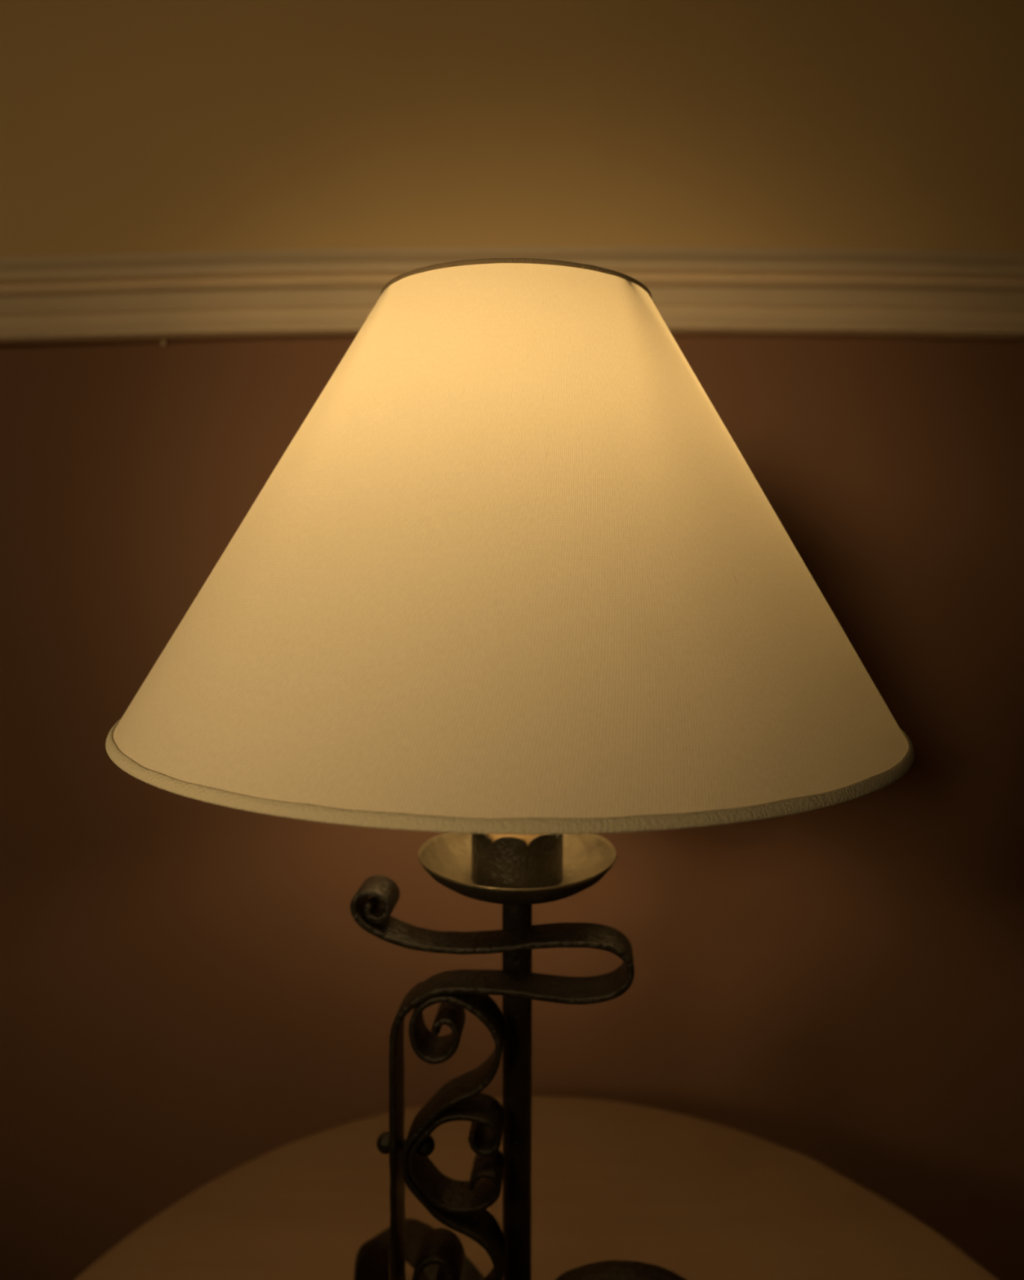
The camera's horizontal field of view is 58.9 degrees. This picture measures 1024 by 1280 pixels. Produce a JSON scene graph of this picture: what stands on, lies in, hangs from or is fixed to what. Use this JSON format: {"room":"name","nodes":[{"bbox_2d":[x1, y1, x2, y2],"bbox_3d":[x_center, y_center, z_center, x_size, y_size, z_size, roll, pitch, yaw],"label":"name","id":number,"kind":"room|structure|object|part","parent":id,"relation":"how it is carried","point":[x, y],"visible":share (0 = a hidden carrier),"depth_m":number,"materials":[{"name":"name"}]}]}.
{"room":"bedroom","nodes":[
{"label":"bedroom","id":0,"kind":"room"},
{"bbox_2d":[0,0,1023,1279],"bbox_3d":[-0.123,-0.279,1.003,3.950,2.550,0.120,0,6,0],"label":"wall","id":1,"kind":"structure","parent":0,"point":[192,991],"depth_m":0.96,"materials":[{"name":"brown paint"}]},
{"bbox_2d":[0,246,1023,346],"bbox_3d":[-0.123,-0.344,0.922,3.750,0.115,0.028,0,6,0],"label":"trim","id":2,"kind":"structure","parent":1,"relation":"attached to","point":[162,297],"depth_m":0.92,"materials":[{"name":"white wood"}]},
{"bbox_3d":[-0.127,1.217,-0.593,3.950,0.100,3.600,0,6,0],"label":"floor","id":3,"kind":"structure","parent":0,"visible":0},
{"bbox_2d":[73,1094,997,1279],"bbox_3d":[0.018,0.770,0.567,0.763,0.547,0.763,0,6,0],"label":"side table","id":4,"kind":"object","parent":3,"relation":"on","point":[692,1197],"visible":0.8,"depth_m":0.75,"materials":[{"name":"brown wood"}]},
{"bbox_2d":[105,257,915,1279],"bbox_3d":[-0.001,0.160,0.504,0.402,0.679,0.402,1,6,8],"label":"table lamp","id":5,"kind":"object","parent":4,"relation":"on","point":[513,586],"visible":1,"depth_m":0.36,"materials":[{"name":"fabric"}]},
{"bbox_3d":[-0.052,0.443,0.591,0.030,0.097,0.141,-6,8,-44],"label":"leg","id":6,"kind":"part","parent":5,"relation":"part of","materials":[{"name":"metal"}]},
{"bbox_3d":[0.001,-0.067,0.481,0.398,0.217,0.398,1,6,0],"label":"lampshade","id":7,"kind":"part","parent":5,"relation":"part of","materials":[{"name":"beige fabric"}]},
{"bbox_3d":[-0.001,0.040,0.492,0.402,0.005,0.402,1,6,0],"label":"trim","id":8,"kind":"part","parent":5,"relation":"part of","materials":[{"name":"beige fabric"}]},
{"bbox_3d":[0.002,-0.175,0.470,0.139,0.003,0.139,1,6,0],"label":"trim","id":9,"kind":"part","parent":5,"relation":"part of","materials":[{"name":"beige fabric"}]},
{"bbox_2d":[471,833,563,888],"bbox_3d":[0.003,0.089,0.497,0.053,0.084,0.053,0,6,0],"label":"socket","id":10,"kind":"object","parent":5,"relation":"on","point":[497,860],"depth_m":0.48,"materials":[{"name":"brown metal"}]},
{"bbox_3d":[0.087,0.432,0.526,0.155,0.133,0.025,0,6,4],"label":"leg","id":11,"kind":"part","parent":5,"relation":"part of","materials":[{"name":"metal"}]}
]}

